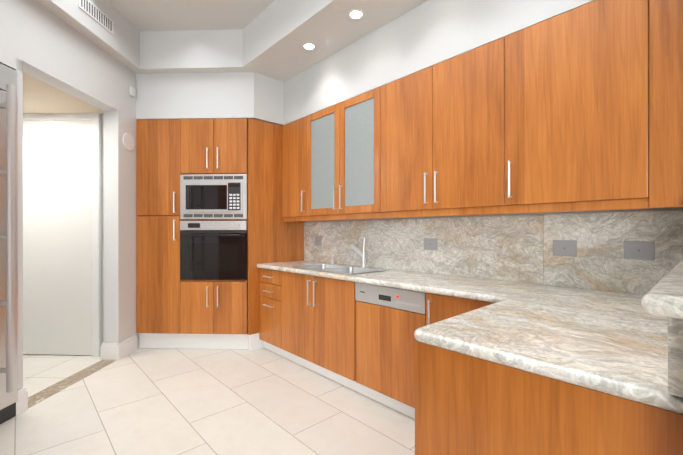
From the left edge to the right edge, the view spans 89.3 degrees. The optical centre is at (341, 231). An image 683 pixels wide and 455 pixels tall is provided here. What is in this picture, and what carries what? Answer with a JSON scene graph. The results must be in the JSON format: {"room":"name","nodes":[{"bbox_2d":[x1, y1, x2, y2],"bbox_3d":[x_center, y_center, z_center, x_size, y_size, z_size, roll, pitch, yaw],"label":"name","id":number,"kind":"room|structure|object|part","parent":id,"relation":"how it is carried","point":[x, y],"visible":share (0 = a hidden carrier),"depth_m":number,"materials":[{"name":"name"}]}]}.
{"room":"kitchen","nodes":[
{"label":"kitchen","id":0,"kind":"room"},
{"bbox_2d":[23,72,102,113],"bbox_3d":[-3.055,-1.205,2.978,1.410,0.030,1.320,0,0,2],"label":"ceiling","id":1,"kind":"structure","parent":0,"point":[40,97],"depth_m":3.16,"materials":[{"name":"paint"}]},
{"bbox_2d":[0,0,138,354],"bbox_3d":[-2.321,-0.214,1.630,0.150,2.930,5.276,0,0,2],"label":"wall","id":2,"kind":"structure","parent":0,"point":[119,241],"depth_m":3.39,"materials":[{"name":"paint"}]},
{"bbox_2d":[13,60,22,389],"bbox_3d":[-2.295,0.030,2.388,0.150,2.440,0.048,0,0,2],"label":"door frame","id":3,"kind":"structure","parent":2,"relation":"attached to","point":[20,219],"depth_m":2.39,"materials":[{"name":"paint"}]},
{"bbox_2d":[16,391,27,415],"bbox_3d":[-2.295,1.183,2.389,0.186,0.135,0.083,0,0,2],"label":"baseboard","id":4,"kind":"structure","parent":2,"relation":"attached to","point":[21,404],"depth_m":2.39,"materials":[{"name":"white"}]},
{"bbox_2d":[18,387,25,394],"bbox_3d":[-2.295,1.100,2.389,0.176,0.030,0.073,0,0,2],"label":"cap","id":5,"kind":"object","parent":4,"relation":"on","point":[21,390],"visible":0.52,"depth_m":2.39,"materials":[{"name":"white"}]},
{"bbox_2d":[23,113,91,120],"bbox_3d":[-2.872,-1.158,3.492,0.760,0.065,0.036,0,0,2],"label":"door frame","id":6,"kind":"structure","parent":2,"relation":"attached to","point":[57,116],"depth_m":3.47,"materials":[{"name":"white"}]},
{"bbox_2d":[28,360,115,407],"bbox_3d":[-2.277,1.248,2.902,0.150,0.003,0.980,0,0,2],"label":"sill","id":7,"kind":"structure","parent":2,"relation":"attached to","point":[45,393],"depth_m":2.87,"materials":[{"name":"stone"}]},
{"bbox_2d":[92,113,100,355],"bbox_3d":[-2.872,0.028,3.493,0.890,2.436,0.036,0,0,2],"label":"door frame","id":8,"kind":"structure","parent":2,"relation":"in","point":[96,231],"depth_m":3.46,"materials":[{"name":"white"}]},
{"bbox_2d":[23,120,91,354],"bbox_3d":[-2.872,0.056,3.500,0.760,2.363,0.018,0,0,2],"label":"door leaf","id":9,"kind":"structure","parent":8,"relation":"attached to","point":[57,238],"depth_m":3.49,"materials":[{"name":"white paint"}]},
{"bbox_2d":[100,346,116,359],"bbox_3d":[-2.270,1.182,3.383,0.168,0.135,0.018,0,0,2],"label":"baseboard","id":10,"kind":"structure","parent":2,"relation":"attached to","point":[108,352],"depth_m":3.37,"materials":[{"name":"white paint"}]},
{"bbox_2d":[101,343,116,345],"bbox_3d":[-2.270,1.100,3.383,0.158,0.030,0.008,0,0,2],"label":"cap","id":11,"kind":"object","parent":10,"relation":"on","point":[108,344],"visible":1,"depth_m":3.38,"materials":[{"name":"white"}]},
{"bbox_2d":[117,337,136,359],"bbox_3d":[-2.172,1.182,3.512,0.018,0.135,0.282,0,0,2],"label":"baseboard","id":12,"kind":"structure","parent":2,"relation":"attached to","point":[126,349],"depth_m":3.48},
{"bbox_2d":[118,335,135,345],"bbox_3d":[-2.172,1.100,3.512,0.008,0.030,0.272,0,0,2],"label":"cap","id":13,"kind":"object","parent":12,"relation":"on","point":[126,340],"visible":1,"depth_m":3.50,"materials":[{"name":"white"}]},
{"bbox_2d":[51,0,139,67],"bbox_3d":[-2.309,-1.869,1.276,0.320,0.380,4.570,0,0,2],"label":"soffit","id":14,"kind":"structure","parent":0,"point":[124,40],"depth_m":3.16,"materials":[{"name":"paint"}]},
{"bbox_2d":[78,0,113,34],"bbox_3d":[-2.086,-1.855,2.954,0.008,0.120,0.400,0,0,2],"label":"ceiling vent","id":15,"kind":"object","parent":14,"relation":"in","point":[95,13],"visible":1,"depth_m":2.95,"materials":[{"name":"white metal"}]},
{"bbox_2d":[107,0,274,30],"bbox_3d":[-1.265,-2.079,0.612,8.000,0.040,12.000,0,0,-43],"label":"ceiling","id":16,"kind":"structure","parent":0,"point":[160,15],"depth_m":3.26,"materials":[{"name":"paint"}]},
{"bbox_2d":[136,72,253,118],"bbox_3d":[-1.536,-1.438,3.941,1.260,0.484,0.599,0,0,2],"label":"wall","id":17,"kind":"structure","parent":0,"point":[214,95],"depth_m":3.64,"materials":[{"name":"paint"}]},
{"bbox_2d":[0,348,414,454],"bbox_3d":[-1.265,1.275,0.613,8.000,0.052,12.000,0,0,-43],"label":"floor","id":18,"kind":"structure","parent":0,"point":[165,401],"depth_m":2.41,"materials":[{"name":"tile"}]},
{"bbox_2d":[0,63,17,423],"bbox_3d":[-2.503,0.079,1.912,0.798,2.336,0.906,0,0,2],"label":"refrigerator","id":19,"kind":"object","parent":18,"relation":"on","point":[8,243],"visible":0.96,"depth_m":2.22,"materials":[{"name":"grey metal"}]},
{"bbox_2d":[136,118,251,350],"bbox_3d":[-1.594,0.029,3.690,0.884,2.437,0.931,0,0,-43],"label":"tall cabinet","id":20,"kind":"object","parent":18,"relation":"on","point":[173,311],"depth_m":3.64,"materials":[{"name":"brown wood"}]},
{"bbox_3d":[-1.935,-0.682,3.658,0.469,1.016,0.020,0,0,2],"label":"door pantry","id":21,"kind":"part","parent":20,"relation":"part of","materials":[{"name":"brown wood"}]},
{"bbox_3d":[-1.935,0.452,3.658,0.469,1.240,0.020,0,0,2],"label":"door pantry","id":22,"kind":"part","parent":20,"relation":"part of","materials":[{"name":"brown wood"}]},
{"bbox_3d":[-1.749,-0.310,3.622,0.014,0.220,0.039,0,0,2],"label":"handle pantry","id":23,"kind":"part","parent":20,"relation":"part of","materials":[{"name":"silver metal"}]},
{"bbox_3d":[-1.749,-0.020,3.622,0.014,0.220,0.039,0,0,2],"label":"handle pantry","id":24,"kind":"part","parent":20,"relation":"part of","materials":[{"name":"silver metal"}]},
{"bbox_3d":[-1.520,-0.902,3.643,0.352,0.576,0.020,0,0,2],"label":"door","id":25,"kind":"part","parent":20,"relation":"part of","materials":[{"name":"brown wood"}]},
{"bbox_3d":[-1.520,0.797,3.644,0.352,0.550,0.020,0,0,2],"label":"door","id":26,"kind":"part","parent":20,"relation":"part of","materials":[{"name":"brown wood"}]},
{"bbox_3d":[-1.398,-0.770,3.610,0.014,0.220,0.039,0,0,2],"label":"handle","id":27,"kind":"part","parent":20,"relation":"part of","materials":[{"name":"silver metal"}]},
{"bbox_3d":[-1.398,0.675,3.611,0.014,0.220,0.039,0,0,2],"label":"handle","id":28,"kind":"part","parent":20,"relation":"part of","materials":[{"name":"silver metal"}]},
{"bbox_2d":[180,221,246,279],"bbox_3d":[-1.335,0.194,3.861,0.706,0.617,0.598,0,0,2],"label":"wall oven","id":29,"kind":"object","parent":20,"relation":"in","point":[213,250],"visible":0.98,"depth_m":3.62,"materials":[{"name":"black glass"}]},
{"bbox_3d":[-1.344,0.035,3.590,0.600,0.020,0.055,0,0,2],"label":"handle","id":30,"kind":"part","parent":29,"relation":"part of","materials":[{"name":"black metal"}]},
{"bbox_2d":[180,174,246,218],"bbox_3d":[-1.335,-0.369,3.857,0.706,0.469,0.505,0,0,2],"label":"microwave","id":31,"kind":"object","parent":20,"relation":"in","point":[213,196],"visible":0.98,"depth_m":3.61,"materials":[{"name":"grey metal"}]},
{"bbox_2d":[182,219,245,220],"bbox_3d":[-1.337,-0.124,3.933,0.685,0.016,0.566,0,0,2],"label":"shelf","id":32,"kind":"object","parent":20,"relation":"attached to","point":[182,219],"depth_m":3.65,"materials":[{"name":"brown wood"}]},
{"bbox_2d":[182,280,245,281],"bbox_3d":[-1.337,0.514,3.933,0.685,0.016,0.566,0,0,2],"label":"shelf","id":33,"kind":"object","parent":20,"relation":"attached to","point":[182,280],"depth_m":3.64,"materials":[{"name":"brown wood"}]},
{"bbox_3d":[-1.165,-0.902,3.631,0.352,0.576,0.020,0,0,2],"label":"door","id":34,"kind":"part","parent":20,"relation":"part of","materials":[{"name":"brown wood"}]},
{"bbox_3d":[-1.165,0.797,3.632,0.352,0.550,0.020,0,0,2],"label":"door","id":35,"kind":"part","parent":20,"relation":"part of","materials":[{"name":"brown wood"}]},
{"bbox_2d":[248,118,283,337],"bbox_3d":[-0.971,-0.058,3.912,0.421,2.264,0.463,0,0,-43],"label":"tall cabinet","id":36,"kind":"object","parent":18,"relation":"on","point":[265,219],"depth_m":3.71,"materials":[{"name":"brown wood"}]},
{"bbox_2d":[407,341,682,454],"bbox_3d":[0.798,0.825,1.258,0.853,0.844,0.672,0,0,-43],"label":"base cabinet","id":37,"kind":"object","parent":18,"relation":"on","point":[467,404],"depth_m":0.96,"materials":[{"name":"brown wood"}]},
{"bbox_3d":[-0.722,0.911,3.533,0.020,0.462,0.426,0,0,-43],"label":"drawer","id":38,"kind":"part","parent":37,"relation":"part of","materials":[{"name":"brown wood"}]},
{"bbox_3d":[-0.722,0.604,3.532,0.020,0.144,0.426,0,0,-43],"label":"drawer","id":39,"kind":"part","parent":37,"relation":"part of","materials":[{"name":"brown wood"}]},
{"bbox_3d":[-0.722,0.456,3.532,0.020,0.144,0.426,0,0,-43],"label":"drawer","id":40,"kind":"part","parent":37,"relation":"part of","materials":[{"name":"brown wood"}]},
{"bbox_3d":[-0.406,0.763,3.193,0.020,0.758,0.497,0,0,-43],"label":"door","id":41,"kind":"part","parent":37,"relation":"part of","materials":[{"name":"brown wood"}]},
{"bbox_3d":[-0.285,0.530,3.020,0.039,0.220,0.014,0,0,-43],"label":"handle","id":42,"kind":"part","parent":37,"relation":"part of","materials":[{"name":"silver metal"}]},
{"bbox_3d":[-0.228,0.530,2.960,0.039,0.220,0.014,0,0,-43],"label":"handle","id":43,"kind":"part","parent":37,"relation":"part of","materials":[{"name":"silver metal"}]},
{"bbox_3d":[-0.064,0.763,2.828,0.020,0.758,0.497,0,0,-43],"label":"door","id":44,"kind":"part","parent":37,"relation":"part of","materials":[{"name":"brown wood"}]},
{"bbox_2d":[355,282,425,407],"bbox_3d":[0.521,0.763,2.594,0.567,0.758,0.616,0,0,-43],"label":"dishwasher","id":45,"kind":"object","parent":37,"relation":"in","point":[390,321],"visible":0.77,"depth_m":2.40,"materials":[{"name":"brown wood"}]},
{"bbox_3d":[0.546,0.531,2.130,0.039,0.220,0.014,0,0,-43],"label":"handle","id":46,"kind":"part","parent":37,"relation":"part of","materials":[{"name":"silver metal"}]},
{"bbox_2d":[257,261,644,308],"bbox_3d":[0.436,0.358,2.682,0.629,0.040,3.253,0,0,-43],"label":"countertop","id":47,"kind":"structure","parent":37,"relation":"on","point":[472,288],"depth_m":2.18,"materials":[{"name":"stone"}]},
{"bbox_2d":[291,263,389,274],"bbox_3d":[-0.029,0.425,3.188,0.482,0.188,0.836,0,0,-43],"label":"sink","id":48,"kind":"object","parent":47,"relation":"in","point":[340,268],"visible":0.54,"depth_m":3.24,"materials":[{"name":"silver metal"}]},
{"bbox_2d":[331,238,366,267],"bbox_3d":[0.030,0.193,3.344,0.143,0.276,0.488,0,0,-43],"label":"faucet","id":49,"kind":"object","parent":47,"relation":"on","point":[356,250],"visible":1,"depth_m":3.19,"materials":[{"name":"silver metal"}]},
{"bbox_3d":[0.710,0.764,1.998,0.020,0.758,0.506,0,0,-43],"label":"door","id":50,"kind":"part","parent":37,"relation":"part of","materials":[{"name":"brown wood"}]},
{"bbox_2d":[414,293,682,413],"bbox_3d":[0.775,0.359,1.241,0.840,0.040,0.684,0,0,-43],"label":"countertop","id":51,"kind":"structure","parent":37,"relation":"on","point":[612,343],"depth_m":1.08,"materials":[{"name":"stone"}]},
{"bbox_2d":[35,0,427,81],"bbox_3d":[0.040,-1.866,0.129,5.031,0.385,9.513,0,0,-43],"label":"ceiling","id":52,"kind":"structure","parent":0,"point":[330,28],"depth_m":3.25,"materials":[{"name":"paint"}]},
{"bbox_2d":[303,43,315,49],"bbox_3d":[-0.292,-1.672,3.120,0.115,0.006,0.115,0,0,41],"label":"recessed light","id":53,"kind":"object","parent":52,"relation":"in","point":[308,46],"depth_m":3.11,"materials":[{"name":"white"}]},
{"bbox_3d":[-0.292,-1.673,3.120,0.116,0.004,0.116,0,0,-43],"label":"trim","id":54,"kind":"part","parent":53,"relation":"part of","materials":[{"name":"white"}]},
{"bbox_2d":[348,9,363,18],"bbox_3d":[0.112,-1.672,2.662,0.115,0.006,0.115,0,0,41],"label":"recessed light","id":55,"kind":"object","parent":52,"relation":"in","point":[356,14],"depth_m":2.66,"materials":[{"name":"white"}]},
{"bbox_3d":[0.112,-1.673,2.662,0.116,0.004,0.116,0,0,-43],"label":"trim","id":56,"kind":"part","parent":55,"relation":"part of","materials":[{"name":"white"}]},
{"bbox_2d":[252,72,283,125],"bbox_3d":[-0.778,-1.438,3.979,0.694,0.484,0.340,0,0,-43],"label":"wall","id":57,"kind":"structure","parent":0,"point":[269,99],"depth_m":3.74,"materials":[{"name":"paint"}]},
{"bbox_2d":[284,0,594,124],"bbox_3d":[0.562,-1.438,2.812,0.326,0.484,3.196,0,0,-43],"label":"wall","id":58,"kind":"structure","parent":0,"point":[427,34],"depth_m":2.62,"materials":[{"name":"paint"}]},
{"bbox_2d":[306,207,682,294],"bbox_3d":[0.727,-0.425,2.978,0.140,3.350,3.660,0,0,-43],"label":"wall","id":59,"kind":"structure","parent":0,"point":[624,210],"depth_m":2.31,"materials":[{"name":"paint"}]},
{"bbox_2d":[282,115,325,219],"bbox_3d":[-0.368,-0.675,3.804,0.329,1.030,0.516,0,0,-43],"label":"upper cabinet","id":60,"kind":"object","parent":59,"relation":"attached to","point":[295,134],"depth_m":3.68,"materials":[{"name":"brown wood"}]},
{"bbox_3d":[-0.504,-0.676,3.723,0.020,1.028,0.444,0,0,-43],"label":"door","id":61,"kind":"part","parent":60,"relation":"part of","materials":[{"name":"brown wood"}]},
{"bbox_2d":[310,86,381,219],"bbox_3d":[0.098,-0.675,3.304,0.329,1.030,0.989,0,0,-43],"label":"upper cabinet","id":62,"kind":"object","parent":59,"relation":"attached to","point":[346,136],"depth_m":3.11,"materials":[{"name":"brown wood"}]},
{"bbox_3d":[-0.182,-1.156,3.378,0.020,0.068,0.358,0,0,-43],"label":"door rail","id":63,"kind":"part","parent":62,"relation":"part of","materials":[{"name":"brown wood"}]},
{"bbox_3d":[-0.182,-0.676,3.379,0.006,0.892,0.358,0,0,-43],"label":"door glass","id":64,"kind":"part","parent":62,"relation":"part of","materials":[{"name":"grey glass"}]},
{"bbox_3d":[-0.182,-0.196,3.378,0.020,0.068,0.358,0,0,-43],"label":"door rail","id":65,"kind":"part","parent":62,"relation":"part of","materials":[{"name":"brown wood"}]},
{"bbox_3d":[-0.063,-0.315,3.207,0.039,0.220,0.014,0,0,-43],"label":"handle","id":66,"kind":"part","parent":62,"relation":"part of","materials":[{"name":"silver metal"}]},
{"bbox_3d":[-0.006,-0.315,3.146,0.039,0.220,0.014,0,0,-43],"label":"handle","id":67,"kind":"part","parent":62,"relation":"part of","materials":[{"name":"silver metal"}]},
{"bbox_3d":[0.155,-1.156,3.016,0.020,0.068,0.353,0,0,-43],"label":"door rail","id":68,"kind":"part","parent":62,"relation":"part of","materials":[{"name":"brown wood"}]},
{"bbox_3d":[0.156,-0.676,3.017,0.006,0.892,0.353,0,0,-43],"label":"door glass","id":69,"kind":"part","parent":62,"relation":"part of","materials":[{"name":"grey glass"}]},
{"bbox_3d":[0.155,-0.196,3.017,0.020,0.068,0.353,0,0,-43],"label":"door rail","id":70,"kind":"part","parent":62,"relation":"part of","materials":[{"name":"brown wood"}]},
{"bbox_2d":[382,36,521,215],"bbox_3d":[0.749,-0.675,2.606,0.329,1.030,1.058,0,0,-43],"label":"upper cabinet","id":71,"kind":"object","parent":59,"relation":"attached to","point":[444,123],"depth_m":2.38,"materials":[{"name":"brown wood"}]},
{"bbox_3d":[0.490,-0.676,2.658,0.020,1.028,0.486,0,0,-43],"label":"door","id":72,"kind":"part","parent":71,"relation":"part of","materials":[{"name":"brown wood"}]},
{"bbox_3d":[0.607,-0.315,2.490,0.039,0.220,0.014,0,0,-43],"label":"handle","id":73,"kind":"part","parent":71,"relation":"part of","materials":[{"name":"silver metal"}]},
{"bbox_3d":[0.663,-0.315,2.429,0.039,0.220,0.014,0,0,-43],"label":"handle","id":74,"kind":"part","parent":71,"relation":"part of","materials":[{"name":"silver metal"}]},
{"bbox_3d":[0.827,-0.675,2.296,0.020,1.028,0.497,0,0,-43],"label":"door","id":75,"kind":"part","parent":71,"relation":"part of","materials":[{"name":"brown wood"}]},
{"bbox_2d":[304,211,647,294],"bbox_3d":[0.676,0.113,2.906,0.030,0.449,3.252,0,0,-43],"label":"backsplash","id":76,"kind":"structure","parent":59,"relation":"attached to","point":[517,248],"depth_m":2.40,"materials":[{"name":"stone"}]},
{"bbox_2d":[315,236,321,245],"bbox_3d":[-0.262,0.100,3.887,0.005,0.110,0.115,0,0,-43],"label":"electrical outlet plate","id":77,"kind":"object","parent":76,"relation":"attached to","point":[318,239],"depth_m":3.88,"materials":[{"name":"grey plastic"}]},
{"bbox_3d":[-0.262,0.100,3.888,0.004,0.110,0.115,0,0,-43],"label":"plate","id":78,"kind":"part","parent":77,"relation":"part of","materials":[{"name":"grey plastic"}]},
{"bbox_2d":[424,238,436,249],"bbox_3d":[0.727,0.100,2.827,0.005,0.098,0.128,0,0,-43],"label":"electrical outlet plate","id":79,"kind":"object","parent":76,"relation":"attached to","point":[429,243],"depth_m":2.83,"materials":[{"name":"grey plastic"}]},
{"bbox_3d":[0.728,0.100,2.828,0.004,0.098,0.128,0,0,-43],"label":"plate","id":80,"kind":"part","parent":79,"relation":"part of","materials":[{"name":"grey plastic"}]},
{"bbox_2d":[553,240,576,256],"bbox_3d":[1.376,0.101,2.132,0.005,0.098,0.128,0,0,-43],"label":"electrical outlet plate","id":81,"kind":"object","parent":76,"relation":"attached to","point":[560,247],"depth_m":2.13,"materials":[{"name":"grey plastic"}]},
{"bbox_3d":[1.376,0.101,2.133,0.004,0.098,0.128,0,0,-43],"label":"plate","id":82,"kind":"part","parent":81,"relation":"part of","materials":[{"name":"grey plastic"}]},
{"bbox_2d":[624,241,654,259],"bbox_3d":[1.614,0.101,1.877,0.005,0.098,0.128,0,0,-43],"label":"electrical outlet plate","id":83,"kind":"object","parent":76,"relation":"attached to","point":[641,250],"depth_m":1.87,"materials":[{"name":"grey plastic"}]},
{"bbox_3d":[1.614,0.101,1.877,0.004,0.098,0.128,0,0,-43],"label":"plate","id":84,"kind":"part","parent":83,"relation":"part of","materials":[{"name":"grey plastic"}]},
{"bbox_2d":[506,0,661,211],"bbox_3d":[1.336,-0.674,1.977,0.329,1.030,0.662,0,0,-43],"label":"upper cabinet","id":85,"kind":"object","parent":59,"relation":"attached to","point":[580,108],"depth_m":1.80,"materials":[{"name":"brown wood"}]},
{"bbox_3d":[1.004,-0.314,2.063,0.039,0.220,0.014,0,0,-43],"label":"handle","id":86,"kind":"part","parent":85,"relation":"part of","materials":[{"name":"silver metal"}]},
{"bbox_3d":[1.223,-0.675,1.872,0.020,1.028,0.658,0,0,-43],"label":"door","id":87,"kind":"part","parent":85,"relation":"part of","materials":[{"name":"brown wood"}]},
{"bbox_2d":[648,210,682,396],"bbox_3d":[1.215,0.095,1.209,1.440,0.487,0.035,0,0,-43],"label":"backsplash","id":88,"kind":"structure","parent":59,"relation":"attached to","point":[665,228],"depth_m":1.78,"materials":[{"name":"stone"}]},
{"bbox_3d":[1.167,0.707,1.012,1.200,1.088,0.185,0,0,-43],"label":"wall","id":89,"kind":"structure","parent":0,"visible":0},
{"bbox_2d":[641,260,682,318],"bbox_3d":[1.135,0.141,0.982,1.232,0.042,0.305,0,0,-43],"label":"bar ledge","id":90,"kind":"object","parent":89,"relation":"on","point":[663,297],"visible":1,"depth_m":0.67,"materials":[{"name":"stone"}]}
]}

